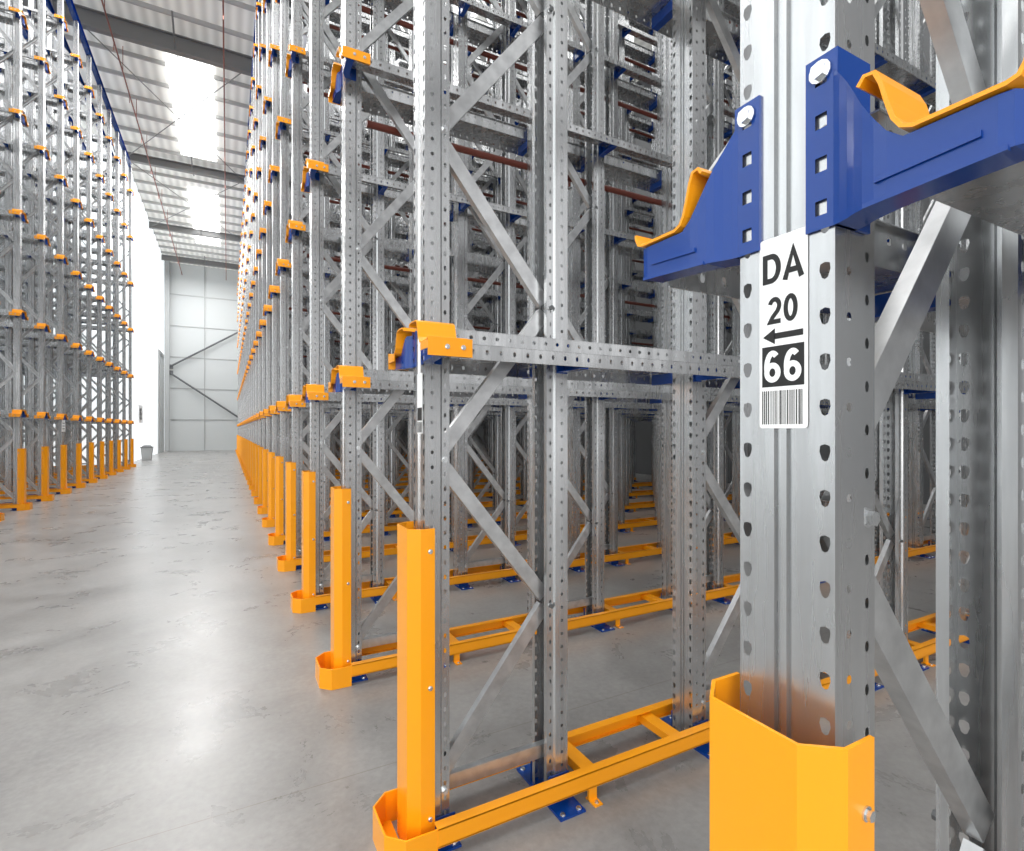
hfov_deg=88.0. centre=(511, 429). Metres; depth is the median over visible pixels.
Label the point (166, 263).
trim
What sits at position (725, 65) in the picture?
frame
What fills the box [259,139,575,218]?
rail
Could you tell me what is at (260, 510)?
rail
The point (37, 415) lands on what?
rail
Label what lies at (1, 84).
rail
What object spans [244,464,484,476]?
rail
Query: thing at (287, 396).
rail
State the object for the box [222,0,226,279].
sprinkler
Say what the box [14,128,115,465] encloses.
wall
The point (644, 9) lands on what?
rail
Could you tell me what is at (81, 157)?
rail
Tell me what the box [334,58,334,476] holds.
frame
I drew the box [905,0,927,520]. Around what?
frame
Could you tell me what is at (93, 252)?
rail
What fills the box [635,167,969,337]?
rail
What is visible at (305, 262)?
rail
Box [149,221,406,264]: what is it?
beam
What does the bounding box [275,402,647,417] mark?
rail
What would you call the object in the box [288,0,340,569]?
frame
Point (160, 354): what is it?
door
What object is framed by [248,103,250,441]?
frame
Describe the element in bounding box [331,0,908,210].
pipe
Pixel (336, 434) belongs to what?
frame
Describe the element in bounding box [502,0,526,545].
frame
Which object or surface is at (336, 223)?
rail
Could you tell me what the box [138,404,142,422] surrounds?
wall sign
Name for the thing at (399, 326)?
rail
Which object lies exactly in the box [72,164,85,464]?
frame
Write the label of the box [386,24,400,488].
frame
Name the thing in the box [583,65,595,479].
frame
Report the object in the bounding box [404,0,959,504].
wall
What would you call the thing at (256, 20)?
frame
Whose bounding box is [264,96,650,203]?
rail
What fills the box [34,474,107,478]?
rail
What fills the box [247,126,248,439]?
frame
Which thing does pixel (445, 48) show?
frame
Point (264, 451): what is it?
guard
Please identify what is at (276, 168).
rail
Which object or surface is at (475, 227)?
frame
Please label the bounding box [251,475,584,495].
rail
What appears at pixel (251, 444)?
guard
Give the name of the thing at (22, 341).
rail
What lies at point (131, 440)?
guard
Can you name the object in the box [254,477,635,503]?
rail
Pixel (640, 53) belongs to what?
rail
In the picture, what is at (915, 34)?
frame
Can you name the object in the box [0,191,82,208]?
rail
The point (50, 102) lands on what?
rail
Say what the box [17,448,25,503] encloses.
guard
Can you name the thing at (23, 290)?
rail
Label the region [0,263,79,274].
rail
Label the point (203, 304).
wall
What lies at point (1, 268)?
rail
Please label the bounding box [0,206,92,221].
rail
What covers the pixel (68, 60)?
rail
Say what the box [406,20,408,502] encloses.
frame
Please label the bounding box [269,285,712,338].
rail
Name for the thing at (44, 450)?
guard
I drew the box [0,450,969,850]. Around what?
floor
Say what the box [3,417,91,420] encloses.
rail
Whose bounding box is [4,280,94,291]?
rail
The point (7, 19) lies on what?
rail
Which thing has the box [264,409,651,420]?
rail
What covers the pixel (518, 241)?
frame
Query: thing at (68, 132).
rail
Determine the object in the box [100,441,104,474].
guard
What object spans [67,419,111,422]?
rail
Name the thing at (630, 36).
frame
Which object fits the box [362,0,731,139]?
rail
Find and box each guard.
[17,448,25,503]
[41,446,48,495]
[60,445,66,488]
[76,443,81,483]
[89,442,93,478]
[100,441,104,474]
[109,440,112,471]
[117,440,120,468]
[124,439,127,466]
[130,439,133,463]
[245,439,247,466]
[246,440,248,469]
[247,441,249,472]
[249,442,251,475]
[250,443,253,479]
[253,444,256,484]
[255,445,259,490]
[258,447,263,497]
[262,449,268,507]
[268,452,274,519]
[275,456,283,542]
[285,462,295,560]
[302,470,315,598]
[331,486,350,668]
[397,521,434,839]
[710,672,875,850]
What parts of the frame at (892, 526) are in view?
upright post, plate, upright post, plate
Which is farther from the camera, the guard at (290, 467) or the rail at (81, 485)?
the rail at (81, 485)
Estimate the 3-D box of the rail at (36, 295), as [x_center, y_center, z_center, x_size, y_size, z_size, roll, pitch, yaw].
[-13.762,-3.769,14.351,4.386,0.132,0.201,0,0,-28]
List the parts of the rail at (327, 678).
nose plate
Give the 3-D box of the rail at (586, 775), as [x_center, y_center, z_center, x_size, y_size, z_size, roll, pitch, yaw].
[3.666,1.343,3.950,9.320,0.113,0.330,0,0,-28]
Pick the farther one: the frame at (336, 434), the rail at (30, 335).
the frame at (336, 434)
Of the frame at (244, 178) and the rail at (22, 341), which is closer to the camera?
the rail at (22, 341)
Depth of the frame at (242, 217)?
24.38 m
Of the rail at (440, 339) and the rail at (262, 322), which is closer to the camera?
the rail at (440, 339)
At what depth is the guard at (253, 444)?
12.44 m
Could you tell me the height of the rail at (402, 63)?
0.132 m
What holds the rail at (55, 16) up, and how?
attached to the frame at (61, 26)
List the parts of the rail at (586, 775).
nose plate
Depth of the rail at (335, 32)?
10.20 m
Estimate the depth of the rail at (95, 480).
13.94 m
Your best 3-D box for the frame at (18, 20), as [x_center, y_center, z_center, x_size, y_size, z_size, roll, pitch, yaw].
[-8.864,-4.250,9.170,0.603,11.300,0.437,0,0,-28]
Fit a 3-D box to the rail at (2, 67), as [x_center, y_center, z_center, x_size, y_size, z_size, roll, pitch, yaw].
[-13.001,-8.989,12.931,4.386,0.132,0.201,0,0,-28]
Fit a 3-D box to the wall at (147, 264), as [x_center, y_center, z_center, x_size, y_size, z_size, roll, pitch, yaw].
[-19.277,-4.900,28.016,0.100,12.600,16.400,0,0,-28]
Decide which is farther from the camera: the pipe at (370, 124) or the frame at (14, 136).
the frame at (14, 136)
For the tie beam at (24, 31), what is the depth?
15.55 m
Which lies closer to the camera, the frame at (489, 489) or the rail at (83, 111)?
the frame at (489, 489)
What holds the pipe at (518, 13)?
attached to the frame at (295, 63)
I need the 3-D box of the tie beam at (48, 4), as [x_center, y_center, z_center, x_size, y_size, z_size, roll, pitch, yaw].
[-10.991,-9.980,12.625,0.100,0.160,16.400,0,0,-28]
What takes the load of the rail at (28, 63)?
attached to the frame at (42, 154)
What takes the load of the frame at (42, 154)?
on the floor
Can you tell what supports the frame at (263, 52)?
on the floor
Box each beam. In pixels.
[0,0,303,88]
[14,7,85,150]
[24,128,406,214]
[45,0,113,155]
[65,0,131,167]
[238,0,257,269]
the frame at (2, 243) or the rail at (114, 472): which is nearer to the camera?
the frame at (2, 243)
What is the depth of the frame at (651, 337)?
11.32 m
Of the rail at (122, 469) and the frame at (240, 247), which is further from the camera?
the frame at (240, 247)
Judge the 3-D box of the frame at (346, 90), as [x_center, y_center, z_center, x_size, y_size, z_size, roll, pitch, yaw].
[-0.712,-4.250,3.135,0.606,11.300,0.437,0,0,-28]
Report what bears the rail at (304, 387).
attached to the frame at (314, 181)
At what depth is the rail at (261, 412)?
10.42 m
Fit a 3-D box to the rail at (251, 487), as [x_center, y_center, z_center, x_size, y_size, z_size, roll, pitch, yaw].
[-2.076,1.343,14.658,9.320,0.113,0.330,0,0,-28]
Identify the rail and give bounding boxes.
[0,0,64,19]
[0,4,67,31]
[0,5,23,13]
[0,11,28,29]
[0,35,79,57]
[0,39,82,67]
[0,48,46,61]
[0,52,50,73]
[0,66,92,89]
[0,82,64,98]
[0,86,67,109]
[0,106,23,113]
[0,111,28,126]
[0,120,82,138]
[0,136,92,155]
[0,139,46,149]
[0,143,50,159]
[0,165,64,178]
[0,169,67,186]
[0,187,79,202]
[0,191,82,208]
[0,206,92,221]
[0,208,23,214]
[0,212,28,223]
[0,230,46,239]
[0,234,50,246]
[0,248,64,258]
[0,252,67,264]
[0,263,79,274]
[0,267,82,279]
[0,276,92,287]
[0,309,23,315]
[0,311,28,319]
[0,321,46,328]
[0,322,50,332]
[0,331,64,338]
[0,333,67,341]
[0,339,79,347]
[0,341,82,349]
[0,346,92,354]
[0,410,23,416]
[0,412,46,418]
[0,483,85,488]
[0,488,71,494]
[0,494,54,501]
[0,502,32,510]
[0,513,4,521]
[1,412,50,418]
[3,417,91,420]
[4,162,104,183]
[4,222,102,238]
[4,226,104,242]
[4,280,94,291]
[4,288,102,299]
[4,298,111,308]
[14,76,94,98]
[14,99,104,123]
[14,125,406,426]
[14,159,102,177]
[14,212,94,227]
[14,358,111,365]
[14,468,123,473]
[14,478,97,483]
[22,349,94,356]
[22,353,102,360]
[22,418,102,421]
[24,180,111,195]
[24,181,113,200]
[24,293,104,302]
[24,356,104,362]
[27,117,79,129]
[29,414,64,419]
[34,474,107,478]
[46,148,94,162]
[47,415,79,420]
[48,361,113,366]
[52,304,113,311]
[53,243,111,251]
[53,245,113,256]
[53,471,116,475]
[54,464,135,466]
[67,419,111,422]
[70,108,102,116]
[72,466,130,469]
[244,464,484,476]
[245,466,518,479]
[247,470,481,484]
[249,296,517,325]
[249,355,518,372]
[249,472,575,489]
[251,213,486,254]
[251,281,519,313]
[251,348,366,357]
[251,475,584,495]
[253,192,518,244]
[253,194,517,245]
[253,341,367,352]
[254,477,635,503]
[256,7,575,123]
[256,85,519,160]
[256,88,365,123]
[256,249,575,298]
[256,253,584,301]
[256,331,395,344]
[256,336,366,346]
[256,413,519,421]
[257,482,651,513]
[259,136,640,228]
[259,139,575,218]
[259,230,584,289]
[259,319,396,336]
[259,321,395,337]
[259,411,640,421]
[262,490,652,527]
[263,0,649,142]
[263,100,650,212]
[263,203,647,281]
[263,306,486,331]
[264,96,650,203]
[264,200,643,274]
[264,305,651,347]
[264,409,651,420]
[268,50,633,165]
[268,169,637,256]
[268,287,651,339]
[268,407,647,419]
[268,494,731,545]
[269,43,652,167]
[269,165,635,244]
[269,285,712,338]
[269,406,652,418]
[275,0,712,144]
[275,121,652,228]
[275,262,731,332]
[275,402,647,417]
[277,116,654,217]
[277,258,731,326]
[277,401,727,417]
[277,513,739,571]
[285,53,653,171]
[285,224,731,310]
[285,395,647,414]
[288,44,656,167]
[288,220,829,317]
[288,394,739,415]
[290,511,923,613]
[301,166,644,259]
[301,385,739,412]
[305,158,650,241]
[305,384,933,415]
[315,540,935,689]
[328,62,888,242]
[328,368,934,411]
[336,45,708,169]
[336,365,935,408]
[358,3,654,117]
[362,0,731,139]
[373,612,968,850]
[388,327,935,399]
[409,320,969,392]
[444,5,651,93]
[449,0,734,118]
[478,0,650,73]
[497,0,731,98]
[575,3,739,84]
[580,0,731,72]
[591,0,878,109]
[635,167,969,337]
[724,0,934,109]
[820,32,950,106]
[856,59,1023,235]
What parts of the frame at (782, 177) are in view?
upright post, upright post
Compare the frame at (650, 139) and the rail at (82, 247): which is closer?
the frame at (650, 139)
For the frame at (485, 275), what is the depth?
16.81 m
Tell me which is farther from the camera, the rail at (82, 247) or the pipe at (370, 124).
the rail at (82, 247)
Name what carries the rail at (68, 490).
on the floor
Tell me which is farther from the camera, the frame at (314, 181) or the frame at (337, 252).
the frame at (337, 252)
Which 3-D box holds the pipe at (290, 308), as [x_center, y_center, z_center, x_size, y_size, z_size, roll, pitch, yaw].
[0.608,-1.793,10.064,9.130,0.096,0.042,0,0,-28]
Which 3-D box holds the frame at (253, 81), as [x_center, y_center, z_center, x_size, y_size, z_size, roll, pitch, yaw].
[-6.452,-4.250,13.843,0.603,11.300,0.437,0,0,-28]
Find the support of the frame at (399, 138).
on the floor
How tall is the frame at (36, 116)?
11.300 m
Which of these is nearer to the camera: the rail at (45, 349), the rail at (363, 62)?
the rail at (363, 62)
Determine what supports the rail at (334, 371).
attached to the frame at (346, 90)
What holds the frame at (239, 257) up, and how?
on the floor
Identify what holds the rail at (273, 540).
on the floor
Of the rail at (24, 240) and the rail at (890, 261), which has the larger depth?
the rail at (24, 240)
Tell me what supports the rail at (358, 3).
attached to the frame at (285, 82)
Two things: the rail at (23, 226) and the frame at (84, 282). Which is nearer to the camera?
the rail at (23, 226)
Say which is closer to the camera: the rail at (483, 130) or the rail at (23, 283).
the rail at (483, 130)
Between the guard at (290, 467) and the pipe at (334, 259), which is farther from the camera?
the pipe at (334, 259)
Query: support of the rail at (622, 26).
attached to the frame at (295, 63)
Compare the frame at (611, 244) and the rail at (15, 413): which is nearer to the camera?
the frame at (611, 244)
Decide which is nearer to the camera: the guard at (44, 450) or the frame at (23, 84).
the guard at (44, 450)
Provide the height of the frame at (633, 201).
11.300 m
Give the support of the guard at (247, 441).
on the floor
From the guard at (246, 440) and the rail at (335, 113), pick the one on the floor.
the guard at (246, 440)
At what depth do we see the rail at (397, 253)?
6.21 m
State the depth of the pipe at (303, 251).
11.53 m
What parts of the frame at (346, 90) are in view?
upright post, plate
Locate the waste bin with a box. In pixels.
[140,445,153,460]
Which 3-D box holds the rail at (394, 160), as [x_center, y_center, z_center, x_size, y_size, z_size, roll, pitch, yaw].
[1.137,-3.769,8.870,9.326,0.132,0.201,0,0,-28]
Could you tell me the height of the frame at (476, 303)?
11.300 m
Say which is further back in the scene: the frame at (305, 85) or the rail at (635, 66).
the frame at (305, 85)
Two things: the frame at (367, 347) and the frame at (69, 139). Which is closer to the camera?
the frame at (367, 347)
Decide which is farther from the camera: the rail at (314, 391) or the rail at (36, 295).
the rail at (36, 295)
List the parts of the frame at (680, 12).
plate, upright post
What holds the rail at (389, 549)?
on the floor
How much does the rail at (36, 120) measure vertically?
0.132 m
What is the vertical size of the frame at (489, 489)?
11.300 m
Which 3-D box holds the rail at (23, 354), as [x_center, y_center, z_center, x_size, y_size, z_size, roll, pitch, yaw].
[-13.639,-2.029,14.121,4.386,0.132,0.201,0,0,-28]
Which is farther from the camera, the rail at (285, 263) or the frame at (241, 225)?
the frame at (241, 225)
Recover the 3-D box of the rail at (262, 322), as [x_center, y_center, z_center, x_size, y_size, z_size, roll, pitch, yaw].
[-0.653,-2.029,12.209,9.326,0.132,0.201,0,0,-28]
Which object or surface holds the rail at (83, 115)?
attached to the frame at (99, 121)
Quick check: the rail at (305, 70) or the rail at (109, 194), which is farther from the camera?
the rail at (109, 194)
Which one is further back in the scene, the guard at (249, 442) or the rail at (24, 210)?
the guard at (249, 442)
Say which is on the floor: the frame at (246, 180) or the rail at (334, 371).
the frame at (246, 180)
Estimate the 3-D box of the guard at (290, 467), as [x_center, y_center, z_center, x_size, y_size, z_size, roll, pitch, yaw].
[-2.247,0.861,5.375,0.086,1.071,0.186,0,0,-28]
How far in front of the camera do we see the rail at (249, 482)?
14.60 m
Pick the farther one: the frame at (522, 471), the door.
the door
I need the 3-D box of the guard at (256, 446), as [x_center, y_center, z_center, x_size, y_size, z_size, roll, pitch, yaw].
[-5.436,0.861,11.324,0.086,1.071,0.186,0,0,-28]
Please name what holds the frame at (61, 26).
on the floor
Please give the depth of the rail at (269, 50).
7.86 m
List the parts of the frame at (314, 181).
upright post, plate, plate, upright post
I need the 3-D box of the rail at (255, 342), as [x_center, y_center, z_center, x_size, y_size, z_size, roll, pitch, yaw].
[-1.929,-2.029,14.589,9.326,0.132,0.201,0,0,-28]
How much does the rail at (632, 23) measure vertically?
0.132 m
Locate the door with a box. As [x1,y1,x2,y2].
[158,349,163,452]
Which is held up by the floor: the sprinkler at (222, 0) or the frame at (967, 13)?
the frame at (967, 13)
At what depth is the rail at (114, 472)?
16.31 m
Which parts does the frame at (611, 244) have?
upright post, plate, upright post, plate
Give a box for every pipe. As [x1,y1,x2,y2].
[289,307,651,345]
[302,15,652,138]
[302,194,643,263]
[303,251,584,293]
[304,151,652,234]
[307,87,646,187]
[307,253,730,321]
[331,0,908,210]
[366,120,661,205]
[482,0,729,106]
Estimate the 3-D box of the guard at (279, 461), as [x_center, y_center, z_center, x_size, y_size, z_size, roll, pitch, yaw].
[-2.885,0.861,6.565,0.086,1.071,0.186,0,0,-28]
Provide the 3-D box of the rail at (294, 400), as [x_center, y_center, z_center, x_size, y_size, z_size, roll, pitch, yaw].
[1.899,-0.289,7.450,9.326,0.132,0.201,0,0,-28]
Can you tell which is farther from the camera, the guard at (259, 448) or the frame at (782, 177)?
the guard at (259, 448)
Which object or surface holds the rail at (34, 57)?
attached to the frame at (42, 154)
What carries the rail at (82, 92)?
attached to the frame at (89, 159)
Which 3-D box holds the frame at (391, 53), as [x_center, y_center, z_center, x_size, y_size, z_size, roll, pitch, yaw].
[-2.168,-4.250,8.481,0.590,11.300,0.416,0,0,-28]
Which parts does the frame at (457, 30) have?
upright post, plate, upright post, plate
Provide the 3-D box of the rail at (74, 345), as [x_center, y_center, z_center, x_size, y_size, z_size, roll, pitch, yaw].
[-12.363,-2.029,11.741,4.386,0.132,0.201,0,0,-28]
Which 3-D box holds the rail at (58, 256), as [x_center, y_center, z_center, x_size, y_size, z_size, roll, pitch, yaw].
[-11.725,-3.769,10.551,4.386,0.132,0.201,0,0,-28]
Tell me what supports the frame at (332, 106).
on the floor
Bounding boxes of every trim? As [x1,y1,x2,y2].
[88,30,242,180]
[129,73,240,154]
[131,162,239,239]
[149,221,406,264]
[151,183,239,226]
[161,254,238,269]
[164,261,169,450]
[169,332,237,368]
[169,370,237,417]
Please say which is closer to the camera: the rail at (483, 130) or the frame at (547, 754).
the frame at (547, 754)
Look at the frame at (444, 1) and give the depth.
11.89 m
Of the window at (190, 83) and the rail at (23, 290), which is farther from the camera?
the window at (190, 83)
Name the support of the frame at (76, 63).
on the floor
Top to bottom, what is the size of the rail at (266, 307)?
0.132 m
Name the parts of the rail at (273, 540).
nose plate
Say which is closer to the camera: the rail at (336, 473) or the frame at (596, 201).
the frame at (596, 201)
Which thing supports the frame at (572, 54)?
on the floor
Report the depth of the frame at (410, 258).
6.00 m
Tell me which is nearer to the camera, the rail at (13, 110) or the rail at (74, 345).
the rail at (13, 110)
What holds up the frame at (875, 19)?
on the floor
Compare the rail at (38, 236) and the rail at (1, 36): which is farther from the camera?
the rail at (1, 36)
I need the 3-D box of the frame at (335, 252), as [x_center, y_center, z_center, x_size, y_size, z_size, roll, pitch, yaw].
[-4.082,-4.250,12.050,0.590,11.300,0.416,0,0,-28]
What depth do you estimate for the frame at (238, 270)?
32.70 m
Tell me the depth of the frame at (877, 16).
5.63 m
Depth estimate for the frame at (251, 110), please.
14.86 m
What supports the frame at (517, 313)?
on the floor
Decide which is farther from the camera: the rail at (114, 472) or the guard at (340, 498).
the rail at (114, 472)
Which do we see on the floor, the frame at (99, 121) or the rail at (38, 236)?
the frame at (99, 121)
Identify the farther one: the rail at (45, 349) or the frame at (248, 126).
the frame at (248, 126)
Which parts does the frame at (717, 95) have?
upright post, plate, upright post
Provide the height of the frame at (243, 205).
11.300 m
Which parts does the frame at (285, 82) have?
upright post, upright post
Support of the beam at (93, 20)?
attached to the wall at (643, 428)
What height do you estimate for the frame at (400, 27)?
11.300 m
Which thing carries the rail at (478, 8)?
attached to the frame at (314, 181)
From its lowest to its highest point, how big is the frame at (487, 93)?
11.300 m
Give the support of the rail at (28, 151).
attached to the frame at (42, 154)
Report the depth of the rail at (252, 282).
14.52 m
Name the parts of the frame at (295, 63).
upright post, upright post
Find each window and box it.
[164,54,216,161]
[187,190,219,245]
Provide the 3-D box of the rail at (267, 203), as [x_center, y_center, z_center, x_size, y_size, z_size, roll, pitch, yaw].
[-0.015,-3.769,11.019,9.326,0.132,0.201,0,0,-28]
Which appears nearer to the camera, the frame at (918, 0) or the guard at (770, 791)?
the guard at (770, 791)
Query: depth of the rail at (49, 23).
11.65 m
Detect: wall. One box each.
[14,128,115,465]
[119,145,163,460]
[170,262,366,450]
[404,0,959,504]
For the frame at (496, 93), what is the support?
on the floor
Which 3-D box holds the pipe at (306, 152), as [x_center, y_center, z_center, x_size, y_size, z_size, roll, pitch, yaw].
[1.246,-3.523,8.874,9.130,0.096,0.042,0,0,-28]
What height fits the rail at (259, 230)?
0.132 m
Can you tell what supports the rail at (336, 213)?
attached to the frame at (256, 20)
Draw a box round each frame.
[0,0,26,510]
[0,33,27,484]
[0,38,4,483]
[3,0,48,502]
[14,136,25,464]
[22,67,46,475]
[27,0,66,494]
[34,98,56,476]
[46,12,81,487]
[48,116,72,469]
[62,143,82,466]
[64,51,93,482]
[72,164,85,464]
[79,80,103,478]
[90,108,112,474]
[96,131,120,468]
[105,146,126,465]
[112,165,132,463]
[238,270,238,434]
[239,257,239,435]
[240,247,240,435]
[241,217,243,436]
[241,225,241,436]
[242,205,243,437]
[244,178,244,437]
[245,163,247,438]
[246,145,263,438]
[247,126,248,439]
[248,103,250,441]
[250,90,263,444]
[252,46,274,443]
[254,11,274,444]
[257,0,274,446]
[260,0,291,461]
[264,0,303,470]
[270,0,309,470]
[277,0,330,543]
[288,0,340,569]
[303,84,306,466]
[304,0,387,609]
[329,0,339,499]
[332,0,449,682]
[334,23,339,470]
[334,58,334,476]
[335,200,339,469]
[337,252,339,458]
[358,0,397,519]
[365,6,372,505]
[365,128,367,483]
[384,8,408,535]
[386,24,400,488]
[386,138,400,473]
[388,25,407,488]
[395,0,588,850]
[399,155,407,472]
[401,217,406,462]
[406,3,461,550]
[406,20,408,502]
[407,214,407,462]
[444,1,445,487]
[444,48,461,511]
[449,0,520,589]
[461,0,502,527]
[470,0,493,497]
[474,58,489,482]
[475,145,486,469]
[475,227,485,464]
[476,303,484,458]
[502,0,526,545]
[502,9,526,506]
[516,98,519,482]
[517,171,519,467]
[518,0,616,631]
[568,0,625,571]
[572,13,584,496]
[572,54,584,490]
[580,4,630,535]
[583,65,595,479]
[605,11,633,514]
[608,25,635,498]
[632,36,637,488]
[634,78,638,481]
[643,0,1023,850]
[648,30,654,507]
[648,31,656,525]
[648,45,651,486]
[648,45,652,495]
[649,32,697,554]
[650,0,737,609]
[652,0,751,759]
[709,60,731,502]
[712,65,739,520]
[724,0,739,544]
[819,0,828,506]
[829,0,889,564]
[847,0,935,690]
[875,19,875,479]
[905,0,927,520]
[905,0,959,558]
[916,12,969,643]
[959,12,969,534]
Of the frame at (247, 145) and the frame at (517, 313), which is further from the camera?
the frame at (247, 145)
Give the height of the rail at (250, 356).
0.132 m
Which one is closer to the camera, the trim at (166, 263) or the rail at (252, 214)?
the rail at (252, 214)
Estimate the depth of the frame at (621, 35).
7.33 m
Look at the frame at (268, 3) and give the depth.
8.93 m
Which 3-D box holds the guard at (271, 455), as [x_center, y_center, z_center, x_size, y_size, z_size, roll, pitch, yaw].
[-3.523,0.861,7.755,0.086,1.071,0.186,0,0,-28]
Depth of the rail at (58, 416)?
11.49 m
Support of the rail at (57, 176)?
attached to the frame at (61, 26)
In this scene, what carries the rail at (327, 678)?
on the floor
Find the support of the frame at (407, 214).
on the floor
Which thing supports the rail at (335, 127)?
attached to the frame at (268, 3)
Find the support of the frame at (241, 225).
on the floor
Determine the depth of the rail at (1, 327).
10.53 m
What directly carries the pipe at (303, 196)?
attached to the frame at (630, 36)
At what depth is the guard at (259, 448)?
10.06 m
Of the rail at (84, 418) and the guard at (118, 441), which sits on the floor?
the guard at (118, 441)
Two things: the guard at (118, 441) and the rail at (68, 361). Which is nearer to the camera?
the rail at (68, 361)
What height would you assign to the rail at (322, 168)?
0.132 m
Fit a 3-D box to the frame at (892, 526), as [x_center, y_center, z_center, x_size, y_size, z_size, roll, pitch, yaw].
[2.110,-4.250,3.116,0.590,11.300,0.416,0,0,-28]
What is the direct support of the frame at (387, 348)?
on the floor
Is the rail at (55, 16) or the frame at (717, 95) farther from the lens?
the rail at (55, 16)
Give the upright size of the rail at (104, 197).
0.132 m
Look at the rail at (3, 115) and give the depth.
9.31 m
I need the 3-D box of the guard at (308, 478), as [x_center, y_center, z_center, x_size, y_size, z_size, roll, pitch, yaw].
[-1.609,0.861,4.186,0.086,1.071,0.186,0,0,-28]
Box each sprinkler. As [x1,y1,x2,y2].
[101,0,182,274]
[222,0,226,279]
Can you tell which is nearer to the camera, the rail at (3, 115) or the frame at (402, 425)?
the rail at (3, 115)
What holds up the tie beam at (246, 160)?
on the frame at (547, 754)
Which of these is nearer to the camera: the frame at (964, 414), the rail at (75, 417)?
the frame at (964, 414)
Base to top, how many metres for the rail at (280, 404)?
0.132 m
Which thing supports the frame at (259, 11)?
on the floor
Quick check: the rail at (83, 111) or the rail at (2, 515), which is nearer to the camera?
the rail at (2, 515)
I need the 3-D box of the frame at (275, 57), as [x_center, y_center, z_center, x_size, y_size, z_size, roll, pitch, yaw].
[-3.262,-4.250,7.894,0.603,11.300,0.437,0,0,-28]
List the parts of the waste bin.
bin lid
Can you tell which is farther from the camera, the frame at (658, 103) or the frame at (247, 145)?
the frame at (247, 145)
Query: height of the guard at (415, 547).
1.071 m
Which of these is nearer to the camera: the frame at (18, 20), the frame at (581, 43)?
the frame at (18, 20)
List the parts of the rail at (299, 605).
nose plate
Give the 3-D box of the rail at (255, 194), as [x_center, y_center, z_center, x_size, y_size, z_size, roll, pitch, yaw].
[-1.929,-5.509,14.589,9.326,0.132,0.201,0,0,-28]
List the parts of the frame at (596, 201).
upright post, upright post, plate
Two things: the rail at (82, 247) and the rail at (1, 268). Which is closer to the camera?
the rail at (1, 268)
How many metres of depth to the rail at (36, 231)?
15.11 m
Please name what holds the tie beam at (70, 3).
on the frame
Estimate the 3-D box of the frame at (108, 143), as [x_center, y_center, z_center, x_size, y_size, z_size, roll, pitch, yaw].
[-12.691,-4.250,16.308,0.603,11.300,0.437,0,0,-28]
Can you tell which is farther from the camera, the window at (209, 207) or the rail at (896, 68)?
the window at (209, 207)
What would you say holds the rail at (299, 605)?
on the floor
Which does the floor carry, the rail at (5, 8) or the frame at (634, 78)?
the frame at (634, 78)
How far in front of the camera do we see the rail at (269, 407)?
8.91 m
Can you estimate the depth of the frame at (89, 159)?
13.98 m
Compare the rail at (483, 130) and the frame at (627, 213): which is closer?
the rail at (483, 130)
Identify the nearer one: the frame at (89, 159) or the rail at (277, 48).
the rail at (277, 48)
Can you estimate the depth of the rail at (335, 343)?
12.28 m
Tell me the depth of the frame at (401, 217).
19.72 m
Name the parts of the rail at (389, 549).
nose plate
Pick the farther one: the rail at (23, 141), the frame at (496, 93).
the rail at (23, 141)
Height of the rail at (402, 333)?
0.132 m
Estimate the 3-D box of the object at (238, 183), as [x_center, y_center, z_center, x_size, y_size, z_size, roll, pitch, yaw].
[-15.475,-10.850,25.686,9.124,0.032,0.032,0,0,34]
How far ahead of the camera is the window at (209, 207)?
27.19 m
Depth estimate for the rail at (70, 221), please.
13.95 m
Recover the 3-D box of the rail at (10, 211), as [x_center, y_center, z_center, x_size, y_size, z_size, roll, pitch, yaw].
[-10.449,-3.769,8.172,4.386,0.132,0.201,0,0,-28]
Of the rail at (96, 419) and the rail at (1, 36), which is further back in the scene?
the rail at (96, 419)
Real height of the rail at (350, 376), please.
0.132 m
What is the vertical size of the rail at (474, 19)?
0.132 m
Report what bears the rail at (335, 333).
attached to the frame at (263, 52)
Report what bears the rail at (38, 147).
attached to the frame at (42, 154)
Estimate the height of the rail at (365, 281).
0.132 m
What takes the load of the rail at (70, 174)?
attached to the frame at (99, 121)
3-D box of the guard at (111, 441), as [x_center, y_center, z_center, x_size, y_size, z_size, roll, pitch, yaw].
[-12.431,0.861,16.448,0.086,1.071,0.186,0,0,-28]
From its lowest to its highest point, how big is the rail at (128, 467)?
0.113 m
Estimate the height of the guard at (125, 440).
1.071 m
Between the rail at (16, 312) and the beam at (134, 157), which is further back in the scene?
the beam at (134, 157)
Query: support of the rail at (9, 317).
attached to the frame at (18, 20)
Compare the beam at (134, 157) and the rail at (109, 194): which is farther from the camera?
the beam at (134, 157)
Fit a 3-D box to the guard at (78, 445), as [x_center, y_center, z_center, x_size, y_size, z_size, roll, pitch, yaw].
[-10.517,0.861,12.879,0.086,1.071,0.186,0,0,-28]
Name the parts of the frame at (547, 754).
upright post, plate, upright post, plate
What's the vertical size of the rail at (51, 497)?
0.113 m
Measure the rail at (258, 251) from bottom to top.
0.132 m
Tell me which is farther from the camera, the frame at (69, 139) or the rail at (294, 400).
the frame at (69, 139)
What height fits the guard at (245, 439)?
1.071 m
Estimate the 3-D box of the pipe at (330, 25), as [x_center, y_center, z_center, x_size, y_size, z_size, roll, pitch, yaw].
[1.246,-5.253,8.874,9.130,0.096,0.042,0,0,-28]
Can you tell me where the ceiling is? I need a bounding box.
[0,0,651,270]
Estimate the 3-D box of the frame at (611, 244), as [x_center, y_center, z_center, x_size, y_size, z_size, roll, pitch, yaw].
[0.834,-4.250,5.495,0.590,11.300,0.416,0,0,-28]
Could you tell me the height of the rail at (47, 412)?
0.132 m

